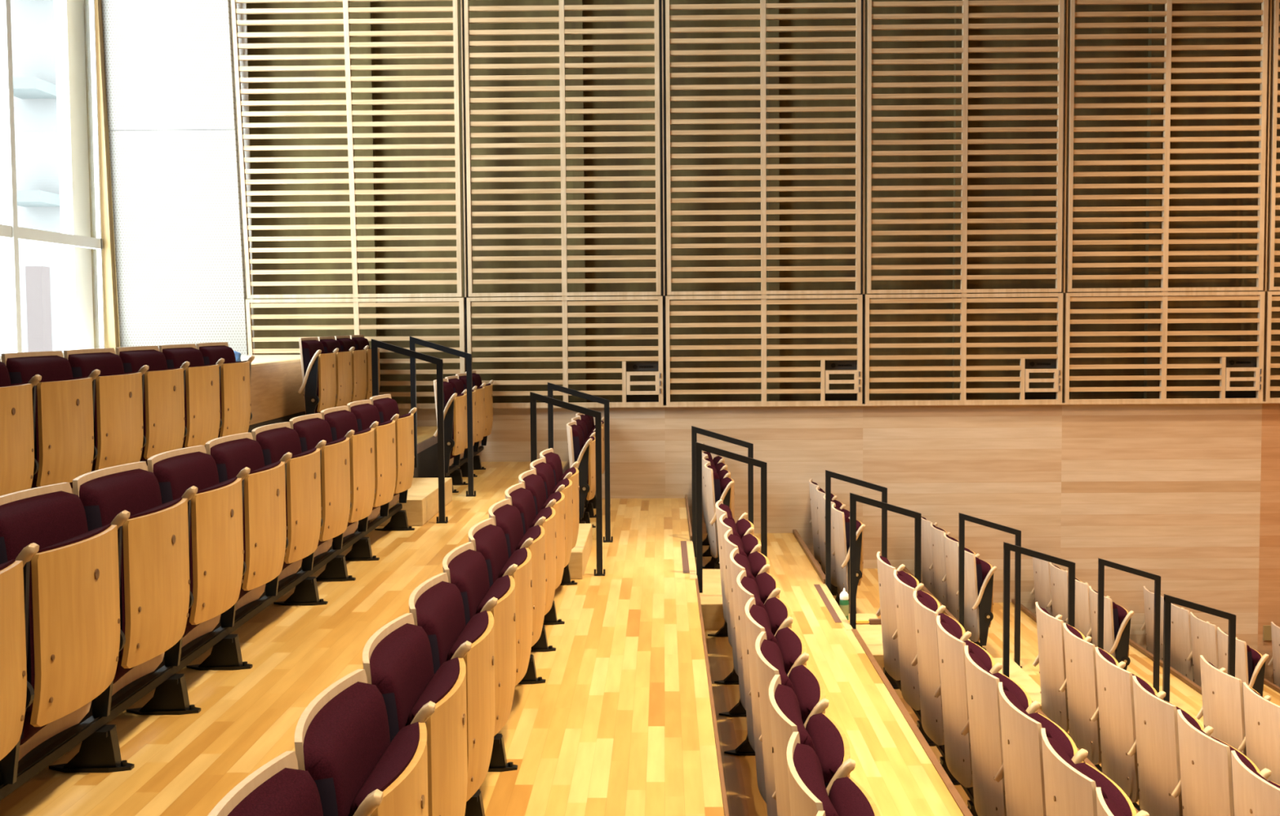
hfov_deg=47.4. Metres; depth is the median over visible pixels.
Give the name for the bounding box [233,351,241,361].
cloth
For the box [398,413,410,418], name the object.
seat cushion
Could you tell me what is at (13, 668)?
seat
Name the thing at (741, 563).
cushion
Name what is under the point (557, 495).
seat cushion
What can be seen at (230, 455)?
cushion
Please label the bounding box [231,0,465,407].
slatted screen
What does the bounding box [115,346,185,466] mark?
seat
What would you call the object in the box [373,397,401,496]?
cushion
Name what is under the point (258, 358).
floor
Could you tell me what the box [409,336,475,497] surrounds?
handrail
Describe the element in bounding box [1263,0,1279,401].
slatted screen
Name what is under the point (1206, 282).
wall
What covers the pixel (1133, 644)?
trim
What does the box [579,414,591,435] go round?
cushion
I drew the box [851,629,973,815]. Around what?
trim
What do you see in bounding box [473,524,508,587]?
cushion
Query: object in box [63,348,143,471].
seat
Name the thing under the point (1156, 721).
seat
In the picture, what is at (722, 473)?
seat cushion
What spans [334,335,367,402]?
seat
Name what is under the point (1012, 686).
seat cushion
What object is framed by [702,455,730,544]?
seat
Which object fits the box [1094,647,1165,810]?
seat
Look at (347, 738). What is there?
cushion
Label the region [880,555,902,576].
cushion
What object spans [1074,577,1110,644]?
seat
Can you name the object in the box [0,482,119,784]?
seat
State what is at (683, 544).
trim
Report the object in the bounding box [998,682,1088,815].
seat
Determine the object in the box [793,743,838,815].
cushion
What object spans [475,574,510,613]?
seat cushion
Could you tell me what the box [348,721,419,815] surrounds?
seat cushion
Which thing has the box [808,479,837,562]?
seat
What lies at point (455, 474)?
bar
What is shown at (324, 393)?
seat cushion
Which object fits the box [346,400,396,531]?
seat
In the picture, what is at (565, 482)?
seat cushion
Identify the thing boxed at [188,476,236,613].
seat cushion
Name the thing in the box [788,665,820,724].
seat cushion
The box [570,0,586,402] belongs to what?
trim
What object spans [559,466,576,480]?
seat cushion
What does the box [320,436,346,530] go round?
seat cushion
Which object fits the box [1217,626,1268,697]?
seat
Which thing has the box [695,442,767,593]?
handrail
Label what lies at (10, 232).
window
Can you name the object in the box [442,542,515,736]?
seat
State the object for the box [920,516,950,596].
seat
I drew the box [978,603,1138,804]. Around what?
floor
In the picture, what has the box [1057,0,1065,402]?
trim
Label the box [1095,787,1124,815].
seat
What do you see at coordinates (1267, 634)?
wall outlet
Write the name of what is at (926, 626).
seat
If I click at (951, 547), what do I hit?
seat
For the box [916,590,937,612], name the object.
seat cushion
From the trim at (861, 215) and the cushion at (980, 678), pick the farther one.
the trim at (861, 215)
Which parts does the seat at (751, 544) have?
armrest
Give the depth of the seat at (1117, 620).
9.57 m
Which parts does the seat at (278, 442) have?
armrest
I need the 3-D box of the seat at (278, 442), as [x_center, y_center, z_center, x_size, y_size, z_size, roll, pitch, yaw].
[-1.338,0.369,5.539,0.216,0.598,0.541,0,3,1]
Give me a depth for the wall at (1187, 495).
11.62 m
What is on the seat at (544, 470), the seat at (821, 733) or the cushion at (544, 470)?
the cushion at (544, 470)
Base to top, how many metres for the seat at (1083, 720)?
0.598 m
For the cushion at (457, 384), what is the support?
on the seat at (457, 384)
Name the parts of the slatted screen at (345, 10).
frame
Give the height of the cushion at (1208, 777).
0.528 m
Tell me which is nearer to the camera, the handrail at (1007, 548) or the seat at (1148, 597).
the handrail at (1007, 548)
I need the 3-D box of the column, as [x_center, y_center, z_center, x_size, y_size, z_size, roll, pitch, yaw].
[-8.944,0.315,21.854,0.240,4.850,0.300,0,3,1]
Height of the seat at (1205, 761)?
0.598 m
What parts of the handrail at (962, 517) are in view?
post, rail, post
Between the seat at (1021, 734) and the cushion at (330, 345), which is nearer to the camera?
the seat at (1021, 734)
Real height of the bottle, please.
0.198 m
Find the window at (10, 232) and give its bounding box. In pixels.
[0,0,119,361]
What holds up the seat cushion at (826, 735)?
on the seat at (821, 733)
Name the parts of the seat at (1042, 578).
armrest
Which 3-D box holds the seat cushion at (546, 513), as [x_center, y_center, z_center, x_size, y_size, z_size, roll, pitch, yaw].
[-0.406,0.615,6.026,0.085,0.361,0.505,0,3,1]
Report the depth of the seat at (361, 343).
11.14 m
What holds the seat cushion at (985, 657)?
on the seat at (954, 705)
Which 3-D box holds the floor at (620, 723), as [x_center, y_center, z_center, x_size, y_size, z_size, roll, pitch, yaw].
[-0.210,1.344,4.399,0.920,0.350,14.610,0,3,1]
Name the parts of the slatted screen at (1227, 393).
frame, hatch post, black plate, sign plate, hatch door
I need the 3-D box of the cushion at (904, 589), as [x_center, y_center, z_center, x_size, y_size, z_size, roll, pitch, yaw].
[1.319,1.112,7.123,0.111,0.528,0.524,0,3,1]
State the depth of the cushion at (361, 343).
11.15 m
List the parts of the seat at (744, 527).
armrest, armrest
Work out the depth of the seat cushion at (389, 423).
7.15 m
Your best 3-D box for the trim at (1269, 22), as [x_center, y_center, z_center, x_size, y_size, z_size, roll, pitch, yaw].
[4.908,-2.477,11.399,0.010,3.115,0.050,0,3,1]
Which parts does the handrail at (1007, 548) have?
post, rail, post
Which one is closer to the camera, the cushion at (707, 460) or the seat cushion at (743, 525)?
the seat cushion at (743, 525)
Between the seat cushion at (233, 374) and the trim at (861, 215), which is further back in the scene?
the trim at (861, 215)
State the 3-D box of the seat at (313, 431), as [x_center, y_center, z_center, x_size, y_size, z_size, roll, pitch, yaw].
[-1.329,0.336,6.075,0.216,0.598,0.541,0,3,1]
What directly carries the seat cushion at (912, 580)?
on the seat at (887, 611)
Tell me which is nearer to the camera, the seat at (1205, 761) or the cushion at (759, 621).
the cushion at (759, 621)
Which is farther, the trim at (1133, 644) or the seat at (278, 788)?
the trim at (1133, 644)
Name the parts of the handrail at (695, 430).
post, rail, post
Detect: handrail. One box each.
[371,338,448,523]
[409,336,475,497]
[529,391,605,576]
[547,382,613,542]
[691,426,753,557]
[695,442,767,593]
[825,470,887,592]
[849,493,921,629]
[958,512,1022,668]
[1002,542,1075,677]
[1097,558,1160,693]
[1162,594,1235,702]
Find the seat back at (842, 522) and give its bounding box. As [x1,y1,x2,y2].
[834,506,849,565]
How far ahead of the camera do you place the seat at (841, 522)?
9.58 m
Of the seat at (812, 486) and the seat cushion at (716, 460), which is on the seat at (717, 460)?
the seat cushion at (716, 460)
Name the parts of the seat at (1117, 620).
armrest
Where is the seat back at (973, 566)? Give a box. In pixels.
[964,548,982,608]
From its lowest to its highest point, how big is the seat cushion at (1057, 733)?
0.361 m
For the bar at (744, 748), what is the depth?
6.31 m
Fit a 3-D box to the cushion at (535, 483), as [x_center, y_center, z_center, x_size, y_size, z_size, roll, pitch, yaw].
[-0.470,0.583,6.583,0.111,0.528,0.509,0,3,1]
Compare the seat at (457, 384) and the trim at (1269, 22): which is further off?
the trim at (1269, 22)
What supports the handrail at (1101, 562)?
on the floor at (1183, 696)
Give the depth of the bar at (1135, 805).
6.46 m
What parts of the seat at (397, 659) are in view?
armrest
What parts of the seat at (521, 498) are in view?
armrest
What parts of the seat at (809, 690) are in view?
armrest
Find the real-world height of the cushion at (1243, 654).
0.528 m
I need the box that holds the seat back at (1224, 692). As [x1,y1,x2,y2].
[1206,661,1246,755]
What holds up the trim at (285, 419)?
attached to the wall at (1187, 495)
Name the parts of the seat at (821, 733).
armrest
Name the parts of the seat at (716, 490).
armrest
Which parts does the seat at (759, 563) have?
armrest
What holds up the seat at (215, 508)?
on the base
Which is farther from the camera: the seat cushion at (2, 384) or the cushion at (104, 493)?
the seat cushion at (2, 384)
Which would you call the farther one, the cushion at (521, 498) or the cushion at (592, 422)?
the cushion at (592, 422)
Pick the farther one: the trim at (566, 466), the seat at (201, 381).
the trim at (566, 466)
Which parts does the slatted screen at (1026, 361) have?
frame, hatch post, black plate, sign plate, hatch door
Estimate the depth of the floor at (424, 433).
11.05 m
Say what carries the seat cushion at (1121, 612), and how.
on the seat at (1117, 620)
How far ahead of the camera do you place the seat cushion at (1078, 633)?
7.66 m
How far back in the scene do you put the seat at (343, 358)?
10.18 m
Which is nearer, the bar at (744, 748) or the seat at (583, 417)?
the bar at (744, 748)
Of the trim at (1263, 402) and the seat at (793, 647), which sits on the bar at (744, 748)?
the seat at (793, 647)
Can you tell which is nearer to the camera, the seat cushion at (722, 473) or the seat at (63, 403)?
the seat at (63, 403)
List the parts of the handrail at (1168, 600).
post, rail, post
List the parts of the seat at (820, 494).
armrest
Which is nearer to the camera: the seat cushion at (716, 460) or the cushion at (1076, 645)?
the cushion at (1076, 645)
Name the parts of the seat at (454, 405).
armrest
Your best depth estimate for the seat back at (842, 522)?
9.59 m
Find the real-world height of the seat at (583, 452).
0.598 m
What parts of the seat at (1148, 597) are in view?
armrest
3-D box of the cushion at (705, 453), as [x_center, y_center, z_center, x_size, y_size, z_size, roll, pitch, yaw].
[0.519,0.604,10.815,0.111,0.528,0.466,0,3,1]
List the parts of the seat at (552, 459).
armrest, armrest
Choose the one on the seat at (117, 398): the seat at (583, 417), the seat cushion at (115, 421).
the seat cushion at (115, 421)
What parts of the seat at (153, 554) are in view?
armrest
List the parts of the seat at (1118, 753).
armrest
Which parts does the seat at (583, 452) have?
armrest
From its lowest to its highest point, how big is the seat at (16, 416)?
0.598 m
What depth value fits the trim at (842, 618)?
8.65 m
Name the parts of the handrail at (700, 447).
post, rail, post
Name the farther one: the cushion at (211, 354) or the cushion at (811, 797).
the cushion at (211, 354)
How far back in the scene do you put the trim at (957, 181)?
11.73 m
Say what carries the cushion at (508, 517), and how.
on the seat at (507, 517)
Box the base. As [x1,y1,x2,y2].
[0,503,414,800]
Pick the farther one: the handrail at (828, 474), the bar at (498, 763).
the handrail at (828, 474)
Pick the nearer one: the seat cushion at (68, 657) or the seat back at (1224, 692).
the seat cushion at (68, 657)
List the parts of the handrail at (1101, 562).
post, rail, post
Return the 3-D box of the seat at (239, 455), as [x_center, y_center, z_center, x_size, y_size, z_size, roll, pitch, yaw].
[-1.346,0.402,5.003,0.216,0.598,0.541,0,3,1]
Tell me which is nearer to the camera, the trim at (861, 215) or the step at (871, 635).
the step at (871, 635)
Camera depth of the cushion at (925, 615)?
6.43 m
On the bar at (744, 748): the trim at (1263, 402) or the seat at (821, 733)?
the seat at (821, 733)
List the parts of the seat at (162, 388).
armrest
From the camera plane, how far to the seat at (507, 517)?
5.37 m
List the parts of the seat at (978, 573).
armrest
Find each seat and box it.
[0,360,34,496]
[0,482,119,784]
[0,559,26,760]
[1,351,93,493]
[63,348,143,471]
[72,462,190,716]
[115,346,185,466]
[146,445,244,666]
[159,343,220,448]
[195,342,254,438]
[205,432,287,627]
[207,751,323,815]
[251,422,322,595]
[288,413,351,570]
[294,669,428,815]
[297,337,337,415]
[317,336,352,407]
[320,405,375,549]
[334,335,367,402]
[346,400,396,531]
[350,334,380,399]
[362,613,467,815]
[369,394,417,516]
[408,573,495,802]
[433,378,466,473]
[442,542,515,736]
[444,375,475,465]
[455,373,484,457]
[465,370,493,451]
[468,518,532,686]
[488,498,545,647]
[505,483,556,615]
[518,469,565,589]
[529,457,573,568]
[539,448,579,549]
[566,422,595,518]
[571,416,595,507]
[575,413,603,475]
[584,414,604,473]
[701,443,724,523]
[702,450,727,533]
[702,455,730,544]
[704,462,734,560]
[715,499,754,623]
[719,513,761,647]
[724,529,769,676]
[729,547,780,710]
[736,570,793,751]
[745,597,808,803]
[755,631,829,815]
[768,675,855,815]
[786,732,880,815]
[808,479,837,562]
[815,486,845,572]
[816,811,825,815]
[823,494,849,586]
[831,503,865,604]
[875,551,924,680]
[893,569,945,711]
[913,591,971,746]
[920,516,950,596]
[930,522,958,610]
[936,615,1002,787]
[943,533,979,620]
[964,548,996,645]
[964,645,1040,815]
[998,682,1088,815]
[1030,550,1068,616]
[1032,602,1091,732]
[1040,728,1149,815]
[1049,562,1088,624]
[1062,622,1125,770]
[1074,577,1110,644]
[1088,586,1133,671]
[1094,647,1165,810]
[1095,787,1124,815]
[1132,675,1213,815]
[1140,586,1184,661]
[1169,603,1209,682]
[1177,710,1271,815]
[1190,612,1237,687]
[1195,655,1271,756]
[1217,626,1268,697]
[1231,751,1279,815]
[1242,682,1279,785]
[1267,622,1279,687]
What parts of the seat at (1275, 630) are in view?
armrest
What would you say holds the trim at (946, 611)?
attached to the wall at (1187, 495)
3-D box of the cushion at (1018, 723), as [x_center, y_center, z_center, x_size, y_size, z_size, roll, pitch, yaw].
[1.283,1.252,4.840,0.111,0.528,0.524,0,3,1]
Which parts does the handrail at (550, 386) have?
post, rail, post, plate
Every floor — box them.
[0,461,567,815]
[240,355,300,364]
[417,426,437,444]
[479,497,724,815]
[694,533,963,815]
[832,568,1083,806]
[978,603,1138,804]
[1126,644,1203,727]
[1262,684,1279,706]
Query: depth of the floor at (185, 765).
4.49 m
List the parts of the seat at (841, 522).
armrest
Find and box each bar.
[444,445,485,493]
[464,564,577,815]
[578,494,595,528]
[702,534,719,568]
[707,621,755,755]
[817,561,849,613]
[883,667,977,815]
[969,640,986,650]
[1066,732,1140,812]
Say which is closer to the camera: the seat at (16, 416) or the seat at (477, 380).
the seat at (16, 416)
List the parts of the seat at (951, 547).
armrest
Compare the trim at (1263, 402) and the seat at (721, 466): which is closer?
the seat at (721, 466)
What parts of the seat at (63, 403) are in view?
armrest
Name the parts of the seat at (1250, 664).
armrest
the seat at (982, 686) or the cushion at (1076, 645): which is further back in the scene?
the cushion at (1076, 645)
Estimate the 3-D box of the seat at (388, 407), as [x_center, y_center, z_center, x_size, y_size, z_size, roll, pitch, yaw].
[-1.303,0.237,7.702,0.203,0.598,0.574,0,3,1]
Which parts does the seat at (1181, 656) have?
armrest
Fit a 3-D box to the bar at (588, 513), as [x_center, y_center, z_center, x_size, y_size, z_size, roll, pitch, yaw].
[-0.406,0.725,10.585,0.215,0.136,2.026,0,3,1]
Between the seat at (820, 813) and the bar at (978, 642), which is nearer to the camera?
the seat at (820, 813)
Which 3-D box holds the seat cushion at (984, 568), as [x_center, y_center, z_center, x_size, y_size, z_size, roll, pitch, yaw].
[2.293,1.222,9.794,0.085,0.361,0.462,0,3,1]
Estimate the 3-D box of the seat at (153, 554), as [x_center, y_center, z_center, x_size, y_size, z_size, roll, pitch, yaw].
[-1.363,0.467,3.931,0.216,0.598,0.541,0,3,1]
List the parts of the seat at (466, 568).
armrest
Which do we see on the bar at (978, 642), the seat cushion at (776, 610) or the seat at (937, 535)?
the seat at (937, 535)
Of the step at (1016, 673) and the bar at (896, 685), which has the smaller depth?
the bar at (896, 685)
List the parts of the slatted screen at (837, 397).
frame, hatch post, sign plate, black plate, hatch door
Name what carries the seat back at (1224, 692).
on the seat at (1222, 709)
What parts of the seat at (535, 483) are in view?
armrest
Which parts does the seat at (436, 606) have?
armrest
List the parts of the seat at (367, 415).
armrest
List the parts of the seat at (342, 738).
armrest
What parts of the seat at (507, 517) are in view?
armrest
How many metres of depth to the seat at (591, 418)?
11.22 m
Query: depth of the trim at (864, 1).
11.46 m
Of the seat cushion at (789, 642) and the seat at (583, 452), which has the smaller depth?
the seat cushion at (789, 642)
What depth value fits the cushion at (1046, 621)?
7.59 m
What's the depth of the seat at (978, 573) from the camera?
9.57 m
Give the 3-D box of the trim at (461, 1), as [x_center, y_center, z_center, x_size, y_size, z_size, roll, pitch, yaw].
[-1.396,-2.436,11.502,0.010,3.115,0.050,0,3,1]
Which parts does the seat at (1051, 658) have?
armrest, armrest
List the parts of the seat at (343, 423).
armrest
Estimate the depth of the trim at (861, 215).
11.57 m
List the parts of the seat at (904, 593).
armrest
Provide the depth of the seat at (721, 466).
10.74 m
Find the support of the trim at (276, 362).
attached to the wall at (1187, 495)
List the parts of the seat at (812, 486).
armrest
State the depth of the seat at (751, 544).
7.05 m
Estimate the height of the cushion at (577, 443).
0.528 m
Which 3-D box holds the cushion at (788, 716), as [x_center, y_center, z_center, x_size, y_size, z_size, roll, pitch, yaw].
[0.408,1.032,3.791,0.111,0.528,0.511,0,3,1]
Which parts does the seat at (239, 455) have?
armrest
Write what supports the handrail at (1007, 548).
on the floor at (1028, 632)
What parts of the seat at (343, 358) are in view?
armrest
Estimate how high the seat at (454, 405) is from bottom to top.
0.598 m
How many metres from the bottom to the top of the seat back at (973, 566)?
0.528 m
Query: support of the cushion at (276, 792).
on the seat at (278, 788)
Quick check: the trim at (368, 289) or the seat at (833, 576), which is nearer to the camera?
the seat at (833, 576)
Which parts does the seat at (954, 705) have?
armrest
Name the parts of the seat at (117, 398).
armrest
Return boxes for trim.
[17,520,369,767]
[230,0,254,355]
[248,411,305,434]
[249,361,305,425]
[250,358,301,367]
[359,1,379,392]
[398,399,1279,408]
[413,443,461,478]
[417,435,437,453]
[459,0,469,372]
[460,0,466,297]
[562,459,569,473]
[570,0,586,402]
[659,0,666,404]
[662,0,664,295]
[680,541,689,573]
[685,494,692,540]
[686,540,697,579]
[695,578,728,815]
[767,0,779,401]
[792,529,825,583]
[813,584,841,622]
[819,583,853,630]
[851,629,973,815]
[859,0,865,404]
[862,0,865,294]
[899,564,958,622]
[951,0,962,399]
[1011,599,1036,622]
[1031,701,1138,813]
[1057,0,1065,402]
[1062,0,1067,293]
[1128,639,1201,694]
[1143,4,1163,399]
[1255,290,1262,398]
[1262,0,1271,291]
[1263,679,1279,693]
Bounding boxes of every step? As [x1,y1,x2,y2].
[370,477,452,526]
[568,523,592,579]
[699,568,724,630]
[848,613,884,671]
[992,657,1041,711]
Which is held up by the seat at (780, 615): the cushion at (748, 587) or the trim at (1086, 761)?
the cushion at (748, 587)
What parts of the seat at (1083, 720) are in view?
armrest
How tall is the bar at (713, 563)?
0.136 m
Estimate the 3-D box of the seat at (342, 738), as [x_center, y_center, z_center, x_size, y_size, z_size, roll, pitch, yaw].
[-0.501,0.839,2.674,0.216,0.598,0.560,0,3,1]
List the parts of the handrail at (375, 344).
post, rail, post, plate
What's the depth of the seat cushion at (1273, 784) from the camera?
5.14 m
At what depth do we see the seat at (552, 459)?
7.60 m
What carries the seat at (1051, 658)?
on the bar at (1135, 805)
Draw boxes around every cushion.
[0,361,10,385]
[0,382,26,386]
[0,491,88,746]
[0,559,15,570]
[6,355,73,488]
[26,524,111,712]
[33,376,88,479]
[67,352,124,471]
[79,468,162,684]
[93,371,137,463]
[118,497,182,656]
[119,349,167,466]
[142,367,180,451]
[153,451,219,637]
[162,347,205,448]
[183,364,216,441]
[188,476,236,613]
[199,345,235,438]
[210,438,264,601]
[219,360,246,432]
[227,768,323,815]
[242,460,280,580]
[256,426,302,571]
[284,447,316,552]
[293,417,332,546]
[301,339,324,413]
[303,681,390,815]
[315,351,333,407]
[320,338,341,352]
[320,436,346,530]
[324,409,358,527]
[336,337,355,351]
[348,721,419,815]
[349,427,370,462]
[350,403,382,510]
[351,337,369,399]
[369,623,434,742]
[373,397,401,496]
[377,419,392,426]
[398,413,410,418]
[406,657,459,725]
[414,581,465,674]
[443,381,457,459]
[446,610,488,661]
[448,377,467,450]
[448,393,463,450]
[448,549,489,626]
[458,375,475,444]
[471,373,484,438]
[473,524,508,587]
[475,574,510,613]
[493,504,524,558]
[497,546,527,578]
[509,487,536,534]
[515,524,541,551]
[522,474,546,515]
[529,506,551,528]
[533,462,555,498]
[541,491,561,509]
[543,452,563,486]
[551,478,568,493]
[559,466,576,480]
[570,424,586,498]
[574,419,587,441]
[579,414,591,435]
[581,436,594,494]
[584,414,594,430]
[703,451,713,461]
[705,457,715,468]
[707,465,721,504]
[712,456,722,465]
[715,462,725,472]
[717,469,728,481]
[718,503,735,523]
[720,477,732,494]
[722,517,741,539]
[727,533,748,559]
[733,553,756,583]
[735,518,751,538]
[740,576,766,611]
[741,533,758,557]
[747,551,766,577]
[749,604,778,647]
[755,572,775,604]
[760,639,795,693]
[764,596,787,635]
[774,627,801,675]
[774,684,815,752]
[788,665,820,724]
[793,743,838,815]
[805,713,844,788]
[828,777,875,815]
[832,499,842,508]
[840,508,849,518]
[856,520,861,531]
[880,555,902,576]
[896,574,922,597]
[898,570,916,588]
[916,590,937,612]
[916,595,946,623]
[937,613,962,639]
[939,621,973,653]
[964,640,991,671]
[968,652,1008,691]
[978,559,991,582]
[992,672,1028,711]
[1003,689,1052,738]
[1029,712,1074,759]
[1040,607,1068,628]
[1046,737,1107,799]
[1066,624,1083,639]
[1067,628,1101,653]
[1075,762,1132,815]
[1093,590,1119,655]
[1094,646,1115,664]
[1100,653,1138,682]
[1103,798,1124,815]
[1115,604,1127,628]
[1132,674,1155,694]
[1138,682,1160,699]
[1163,700,1200,728]
[1184,717,1234,812]
[1210,737,1257,772]
[1222,631,1253,684]
[1240,760,1274,786]
[1250,648,1261,672]
[1268,781,1279,788]
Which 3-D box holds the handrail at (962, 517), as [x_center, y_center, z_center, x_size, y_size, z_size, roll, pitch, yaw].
[2.256,1.187,9.385,0.410,1.033,0.040,0,3,1]
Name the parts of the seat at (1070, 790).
armrest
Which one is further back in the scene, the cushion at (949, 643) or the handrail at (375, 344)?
the handrail at (375, 344)
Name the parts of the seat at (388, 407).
armrest, armrest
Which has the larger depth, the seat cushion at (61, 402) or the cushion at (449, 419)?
the cushion at (449, 419)
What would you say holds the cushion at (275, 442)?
on the seat at (278, 442)
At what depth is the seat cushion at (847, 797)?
3.31 m
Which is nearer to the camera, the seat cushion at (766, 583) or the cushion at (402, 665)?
the cushion at (402, 665)
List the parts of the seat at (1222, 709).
armrest, armrest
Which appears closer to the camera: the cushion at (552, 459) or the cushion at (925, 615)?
the cushion at (925, 615)
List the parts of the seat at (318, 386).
armrest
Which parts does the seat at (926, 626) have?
armrest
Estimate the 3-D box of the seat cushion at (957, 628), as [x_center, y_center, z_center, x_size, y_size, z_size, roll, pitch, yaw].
[1.383,1.145,6.551,0.085,0.361,0.520,0,3,1]
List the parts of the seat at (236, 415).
armrest, armrest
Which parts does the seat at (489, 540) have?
armrest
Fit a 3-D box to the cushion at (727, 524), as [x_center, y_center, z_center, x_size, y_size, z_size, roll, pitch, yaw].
[0.461,0.828,7.139,0.111,0.528,0.511,0,3,1]
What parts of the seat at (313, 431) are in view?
armrest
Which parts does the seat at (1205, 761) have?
armrest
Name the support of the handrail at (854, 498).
on the floor at (868, 600)
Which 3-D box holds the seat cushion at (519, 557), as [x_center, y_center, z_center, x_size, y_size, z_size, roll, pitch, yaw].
[-0.423,0.682,4.915,0.085,0.361,0.505,0,3,1]
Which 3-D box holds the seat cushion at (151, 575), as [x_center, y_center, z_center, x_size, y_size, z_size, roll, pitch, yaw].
[-1.321,0.446,3.948,0.085,0.361,0.485,0,3,1]
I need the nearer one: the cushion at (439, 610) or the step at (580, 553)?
the cushion at (439, 610)
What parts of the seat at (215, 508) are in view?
armrest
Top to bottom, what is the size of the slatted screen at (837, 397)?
3.987 m
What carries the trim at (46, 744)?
attached to the floor at (185, 765)
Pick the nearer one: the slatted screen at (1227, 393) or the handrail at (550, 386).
the handrail at (550, 386)
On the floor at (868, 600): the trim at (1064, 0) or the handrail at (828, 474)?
the handrail at (828, 474)
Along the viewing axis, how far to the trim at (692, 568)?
8.65 m
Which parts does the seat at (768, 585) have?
armrest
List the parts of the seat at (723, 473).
armrest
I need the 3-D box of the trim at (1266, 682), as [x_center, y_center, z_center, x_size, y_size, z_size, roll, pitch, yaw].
[4.864,2.201,10.563,0.028,0.060,2.250,0,3,1]
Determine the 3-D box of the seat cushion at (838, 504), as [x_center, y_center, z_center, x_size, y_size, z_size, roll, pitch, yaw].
[1.451,0.885,10.817,0.085,0.361,0.462,0,3,1]
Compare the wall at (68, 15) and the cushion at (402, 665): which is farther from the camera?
the wall at (68, 15)
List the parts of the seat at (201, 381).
armrest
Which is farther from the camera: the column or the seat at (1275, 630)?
the column
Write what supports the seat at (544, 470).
on the bar at (498, 763)
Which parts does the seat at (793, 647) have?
armrest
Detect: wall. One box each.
[53,0,93,350]
[84,0,1279,404]
[101,0,1279,684]
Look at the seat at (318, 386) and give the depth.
9.56 m
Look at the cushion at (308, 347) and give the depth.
9.54 m
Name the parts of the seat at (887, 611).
armrest, armrest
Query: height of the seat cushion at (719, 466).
0.361 m
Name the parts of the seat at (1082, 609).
armrest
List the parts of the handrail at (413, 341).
post, rail, post, plate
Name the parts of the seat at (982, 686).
armrest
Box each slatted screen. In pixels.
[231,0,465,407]
[463,0,662,407]
[665,0,862,405]
[864,0,1064,404]
[1063,0,1268,403]
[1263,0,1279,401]
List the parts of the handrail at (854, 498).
post, rail, post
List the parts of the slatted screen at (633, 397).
frame, hatch post, sign plate, hatch door, black plate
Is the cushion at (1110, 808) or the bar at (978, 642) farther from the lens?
the bar at (978, 642)
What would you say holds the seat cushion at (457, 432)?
on the seat at (454, 405)
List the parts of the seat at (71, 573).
armrest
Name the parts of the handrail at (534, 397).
post, rail, post, plate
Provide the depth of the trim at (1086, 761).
6.58 m
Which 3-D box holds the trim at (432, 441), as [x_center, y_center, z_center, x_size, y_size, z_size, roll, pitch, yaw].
[-1.453,0.213,10.542,0.012,0.060,2.250,0,3,1]
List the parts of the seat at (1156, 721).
armrest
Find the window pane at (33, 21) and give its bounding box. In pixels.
[0,0,64,355]
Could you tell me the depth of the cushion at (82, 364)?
5.98 m
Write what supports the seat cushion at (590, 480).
on the seat at (583, 452)
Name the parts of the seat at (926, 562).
armrest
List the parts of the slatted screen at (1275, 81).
frame, frame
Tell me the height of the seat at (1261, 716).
0.598 m
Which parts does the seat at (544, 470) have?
armrest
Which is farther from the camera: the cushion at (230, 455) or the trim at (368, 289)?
the trim at (368, 289)
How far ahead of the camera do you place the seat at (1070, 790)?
4.19 m
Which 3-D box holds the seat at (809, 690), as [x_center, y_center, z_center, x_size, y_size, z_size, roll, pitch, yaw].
[0.447,1.017,4.331,0.216,0.598,0.562,0,3,1]
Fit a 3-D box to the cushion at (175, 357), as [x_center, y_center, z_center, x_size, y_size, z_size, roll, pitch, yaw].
[-2.228,-0.030,7.147,0.111,0.528,0.499,0,3,1]
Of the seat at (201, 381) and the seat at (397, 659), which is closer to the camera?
the seat at (397, 659)
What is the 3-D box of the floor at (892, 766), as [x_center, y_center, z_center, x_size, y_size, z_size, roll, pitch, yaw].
[0.681,1.623,4.402,0.857,0.350,14.610,0,3,1]
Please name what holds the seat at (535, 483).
on the bar at (498, 763)
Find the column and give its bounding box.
[25,266,52,351]
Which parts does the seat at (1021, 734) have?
armrest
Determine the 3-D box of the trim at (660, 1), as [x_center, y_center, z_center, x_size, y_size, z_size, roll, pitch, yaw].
[0.183,-2.015,11.572,0.044,3.987,0.010,0,3,1]
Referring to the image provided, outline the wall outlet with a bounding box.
[1262,625,1271,640]
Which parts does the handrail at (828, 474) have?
post, rail, post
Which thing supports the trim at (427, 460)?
attached to the wall at (1187, 495)
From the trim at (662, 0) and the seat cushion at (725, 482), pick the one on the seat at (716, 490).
the seat cushion at (725, 482)
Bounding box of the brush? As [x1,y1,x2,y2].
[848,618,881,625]
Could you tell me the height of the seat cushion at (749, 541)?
0.361 m
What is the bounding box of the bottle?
[839,588,848,620]
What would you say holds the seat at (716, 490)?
on the bar at (713, 563)
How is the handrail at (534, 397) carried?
on the floor at (620, 723)
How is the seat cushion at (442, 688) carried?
on the seat at (397, 659)
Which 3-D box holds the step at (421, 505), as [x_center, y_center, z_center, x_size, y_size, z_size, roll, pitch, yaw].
[-1.335,0.546,8.621,0.288,0.144,1.140,0,3,1]
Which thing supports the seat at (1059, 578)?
on the bar
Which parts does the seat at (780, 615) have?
armrest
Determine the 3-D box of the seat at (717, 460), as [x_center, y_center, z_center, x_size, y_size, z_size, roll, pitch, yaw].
[0.559,0.591,11.328,0.203,0.598,0.552,0,3,1]

